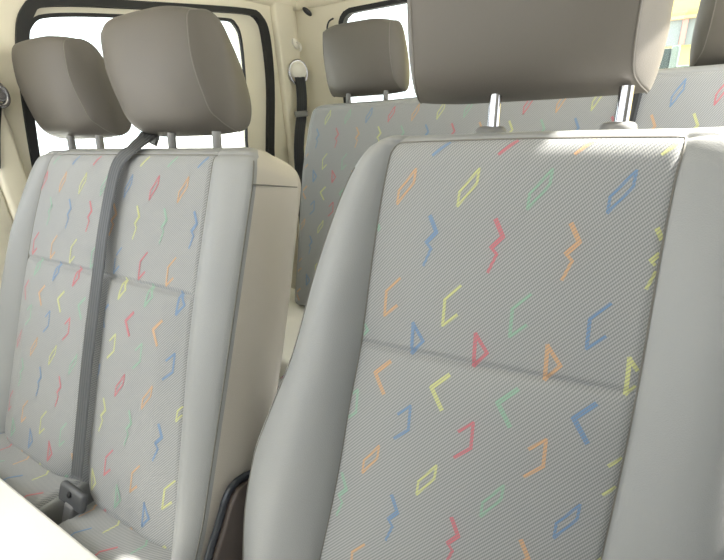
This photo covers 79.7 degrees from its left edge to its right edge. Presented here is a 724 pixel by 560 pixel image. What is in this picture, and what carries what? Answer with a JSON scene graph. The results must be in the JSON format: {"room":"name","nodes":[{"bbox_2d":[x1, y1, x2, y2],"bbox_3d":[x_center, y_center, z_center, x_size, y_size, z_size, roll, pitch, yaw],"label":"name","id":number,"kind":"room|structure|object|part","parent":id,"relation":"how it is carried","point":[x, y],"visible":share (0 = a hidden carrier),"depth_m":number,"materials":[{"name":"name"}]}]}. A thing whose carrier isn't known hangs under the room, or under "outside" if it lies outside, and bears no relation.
{"room":"vehicle interior","nodes":[
{"label":"vehicle interior","id":0,"kind":"room"},
{"bbox_2d":[0,478,99,559],"bbox_3d":[-0.750,0.470,0.634,0.800,0.035,0.440,10,26,29],"label":"board","id":1,"kind":"object","parent":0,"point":[26,533],"visible":1,"depth_m":0.72,"materials":[{"name":"white"}]},
{"bbox_2d":[0,0,307,288],"bbox_3d":[-0.590,-0.264,1.615,0.030,1.560,1.380,10,26,29],"label":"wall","id":2,"kind":"structure","parent":0,"point":[9,9],"depth_m":1.09,"materials":[{"name":"beige paint"}]},
{"bbox_2d":[0,83,10,168],"bbox_3d":[-0.852,-0.356,1.001,0.018,0.190,0.113,10,26,29],"label":"belt","id":3,"kind":"object","parent":2,"relation":"attached to","point":[4,94],"visible":1,"depth_m":1.01,"materials":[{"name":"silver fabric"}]},
{"bbox_2d":[0,188,12,287],"bbox_3d":[-0.898,-0.050,1.090,0.030,1.500,0.090,10,26,29],"label":"trim","id":4,"kind":"structure","parent":2,"relation":"attached to","point":[6,221],"depth_m":1.07,"materials":[{"name":"beige plastic"}]},
{"bbox_2d":[0,102,27,220],"bbox_3d":[-0.854,-0.076,1.145,0.035,1.500,0.060,10,26,29],"label":"trim","id":5,"kind":"structure","parent":2,"relation":"attached to","point":[13,177],"depth_m":1.06,"materials":[{"name":"beige paint"}]},
{"bbox_2d":[29,13,248,147],"bbox_3d":[-0.662,-0.572,1.399,0.012,0.547,0.845,10,26,29],"label":"window frame","id":6,"kind":"structure","parent":2,"relation":"attached to","point":[35,19],"depth_m":1.23,"materials":[{"name":"rubber"}]},
{"bbox_2d":[15,0,274,166],"bbox_3d":[-0.617,-0.487,1.484,0.030,0.852,1.014,10,26,29],"label":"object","id":7,"kind":"structure","parent":2,"relation":"attached to","point":[26,13],"depth_m":1.26,"materials":[{"name":"rubber"}]},
{"bbox_2d":[34,7,265,151],"bbox_3d":[-0.637,-0.493,1.485,0.025,0.802,0.957,10,26,29],"label":"door","id":8,"kind":"structure","parent":2,"relation":"in","point":[252,45],"depth_m":1.71,"materials":[{"name":"beige plastic"}]},
{"bbox_2d":[244,0,295,10],"bbox_3d":[-0.635,-0.928,1.299,0.056,0.056,1.430,10,26,29],"label":"trim","id":9,"kind":"structure","parent":2,"relation":"attached to","point":[264,2],"depth_m":1.72,"materials":[{"name":"beige paint"}]},
{"bbox_2d":[270,2,306,237],"bbox_3d":[-0.286,-0.476,2.030,0.030,1.460,0.120,10,26,29],"label":"trim","id":10,"kind":"structure","parent":2,"relation":"attached to","point":[282,16],"depth_m":1.82,"materials":[{"name":"beige paint"}]},
{"bbox_2d":[279,288,304,377],"bbox_3d":[-0.312,0.316,1.660,0.530,0.420,0.460,10,26,29],"label":"trim","id":11,"kind":"structure","parent":2,"relation":"attached to","point":[295,311],"depth_m":1.46,"materials":[{"name":"beige plastic"}]},
{"bbox_2d":[292,38,301,51],"bbox_3d":[-0.269,-0.996,1.838,0.036,0.054,0.041,10,26,29],"label":"coat hook","id":12,"kind":"object","parent":2,"relation":"attached to","point":[296,44],"visible":1,"depth_m":1.83,"materials":[{"name":"beige plastic"}]},
{"bbox_2d":[288,59,307,221],"bbox_3d":[-0.265,-0.523,1.949,0.074,0.846,0.176,10,26,29],"label":"belt","id":13,"kind":"object","parent":2,"relation":"attached to","point":[297,69],"visible":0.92,"depth_m":1.87,"materials":[{"name":"black fabric"}]},
{"bbox_2d":[296,0,385,128],"bbox_3d":[0.466,-0.384,1.738,1.670,1.560,0.030,10,26,29],"label":"wall","id":14,"kind":"structure","parent":0,"point":[310,29],"depth_m":1.88,"materials":[{"name":"beige paint"}]},
{"bbox_2d":[302,7,311,15],"bbox_3d":[-0.226,-1.106,1.788,0.037,0.035,0.011,-1,22,6],"label":"plug","id":15,"kind":"object","parent":14,"relation":"attached to","point":[307,11],"visible":1,"depth_m":1.78,"materials":[{"name":"black plastic"}]},
{"bbox_2d":[296,0,347,10],"bbox_3d":[0.412,-1.056,1.444,1.630,0.056,0.056,10,26,29],"label":"trim","id":16,"kind":"structure","parent":14,"relation":"attached to","point":[300,4],"depth_m":1.78,"materials":[{"name":"beige paint"}]},
{"bbox_2d":[338,0,406,102],"bbox_3d":[0.506,-0.800,1.516,1.365,0.432,0.030,10,26,29],"label":"trim","id":17,"kind":"structure","parent":14,"relation":"attached to","point":[345,15],"depth_m":1.70,"materials":[{"name":"rubber"}]},
{"bbox_3d":[-0.036,0.714,1.254,1.900,0.040,2.600,10,26,29],"label":"floor","id":18,"kind":"structure","parent":0,"visible":0},
{"bbox_2d":[0,6,300,559],"bbox_3d":[-0.634,0.206,0.797,0.851,1.257,0.922,10,26,29],"label":"bench","id":19,"kind":"object","parent":18,"relation":"on","point":[193,310],"visible":0.97,"depth_m":0.78,"materials":[{"name":"grey fabric"}]},
{"bbox_2d":[39,481,93,524],"bbox_3d":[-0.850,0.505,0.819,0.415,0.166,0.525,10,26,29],"label":"seat belt buckle","id":20,"kind":"object","parent":19,"relation":"on","point":[50,504],"depth_m":0.85,"materials":[{"name":"grey plastic"}]},
{"bbox_3d":[-0.707,-0.309,1.069,0.016,0.088,0.021,10,26,29],"label":"post","id":21,"kind":"part","parent":19,"relation":"part of","materials":[{"name":"grey plastic"}]},
{"bbox_3d":[-0.601,-0.291,1.008,0.016,0.088,0.021,10,26,29],"label":"post","id":22,"kind":"part","parent":19,"relation":"part of","materials":[{"name":"grey plastic"}]},
{"bbox_2d":[59,132,158,521],"bbox_3d":[-0.478,0.056,0.892,0.132,0.661,0.510,2,23,13],"label":"belt","id":23,"kind":"object","parent":19,"relation":"attached to","point":[75,500],"visible":0.95,"depth_m":0.82,"materials":[{"name":"grey fabric"}]},
{"bbox_3d":[-0.522,0.108,0.871,0.628,0.661,0.292,10,26,29],"label":"fabric panel","id":24,"kind":"part","parent":19,"relation":"part of","materials":[{"name":"grey fabric"}]},
{"bbox_3d":[-0.380,-0.254,0.882,0.016,0.088,0.021,10,26,29],"label":"post","id":25,"kind":"part","parent":19,"relation":"part of","materials":[{"name":"grey plastic"}]},
{"bbox_3d":[-0.269,-0.235,0.819,0.016,0.088,0.021,10,26,29],"label":"post","id":26,"kind":"part","parent":19,"relation":"part of","materials":[{"name":"grey plastic"}]},
{"bbox_3d":[-0.216,0.134,0.758,0.099,0.673,0.369,10,26,29],"label":"panel","id":27,"kind":"part","parent":19,"relation":"part of","materials":[{"name":"grey plastic"}]},
{"bbox_2d":[204,0,723,559],"bbox_3d":[0.054,0.299,0.451,0.710,1.314,0.931,10,26,29],"label":"seat","id":28,"kind":"object","parent":18,"relation":"on","point":[509,345],"visible":1,"depth_m":0.51,"materials":[{"name":"grey fabric"}]},
{"bbox_3d":[0.179,-0.201,0.593,0.016,0.098,0.023,10,26,29],"label":"post","id":29,"kind":"part","parent":28,"relation":"part of","materials":[{"name":"silver metal"}]},
{"bbox_3d":[0.124,0.187,0.550,0.365,0.676,0.282,10,26,29],"label":"fabric panel","id":30,"kind":"part","parent":28,"relation":"part of","materials":[{"name":"grey fabric"}]},
{"bbox_3d":[0.315,-0.184,0.529,0.016,0.098,0.023,10,26,29],"label":"post","id":31,"kind":"part","parent":28,"relation":"part of","materials":[{"name":"silver metal"}]},
{"bbox_2d":[277,0,723,389],"bbox_3d":[0.294,-0.012,1.129,1.390,1.344,0.860,10,26,29],"label":"bench","id":32,"kind":"object","parent":18,"relation":"on","point":[367,57],"visible":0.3,"depth_m":1.34,"materials":[{"name":"grey fabric"}]},
{"bbox_3d":[-0.046,-0.614,1.496,0.016,0.055,0.021,10,26,29],"label":"post","id":33,"kind":"part","parent":32,"relation":"part of","materials":[{"name":"grey plastic"}]},
{"bbox_3d":[0.079,-0.593,1.425,0.016,0.055,0.021,10,26,29],"label":"post","id":34,"kind":"part","parent":32,"relation":"part of","materials":[{"name":"grey plastic"}]},
{"bbox_3d":[0.325,-0.163,1.243,1.252,0.711,0.211,10,26,29],"label":"fabric panel","id":35,"kind":"part","parent":32,"relation":"part of","materials":[{"name":"grey fabric"}]},
{"bbox_2d":[629,93,642,121],"bbox_3d":[0.626,-0.219,1.076,0.044,0.562,0.244,16,29,39],"label":"belt","id":36,"kind":"object","parent":32,"relation":"attached to","point":[636,97],"visible":0.04,"depth_m":1.01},
{"label":"outside","id":37,"kind":"structure","parent":0,"visible":0},
{"bbox_2d":[40,131,243,155],"bbox_3d":[3.961,-1.504,7.602,60.000,0.040,60.000,10,26,29],"label":"ground","id":38,"kind":"structure","parent":37,"point":[230,140],"depth_m":27.42,"materials":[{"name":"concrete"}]},
{"bbox_2d":[665,0,699,65],"bbox_3d":[10.450,-5.661,7.141,15.500,7.200,4.180,10,26,29],"label":"building","id":39,"kind":"structure","parent":38,"relation":"on","point":[684,12],"depth_m":8.01,"materials":[{"name":"paint"}]},
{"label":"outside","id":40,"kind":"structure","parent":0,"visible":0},
{"bbox_2d":[659,45,688,68],"bbox_3d":[1.257,-0.638,1.232,0.709,0.115,0.030,10,26,29],"label":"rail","id":41,"kind":"object","parent":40,"point":[670,57],"visible":0.47,"depth_m":1.37,"materials":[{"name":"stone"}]},
{"bbox_3d":[0.970,-0.686,1.403,0.034,0.110,0.020,10,26,29],"label":"panel","id":42,"kind":"part","parent":41,"relation":"part of","materials":[{"name":"stone"}]},
{"bbox_3d":[0.991,-0.689,1.381,0.022,0.100,0.030,10,26,29],"label":"post","id":43,"kind":"part","parent":41,"relation":"part of","materials":[{"name":"white"}]}
]}

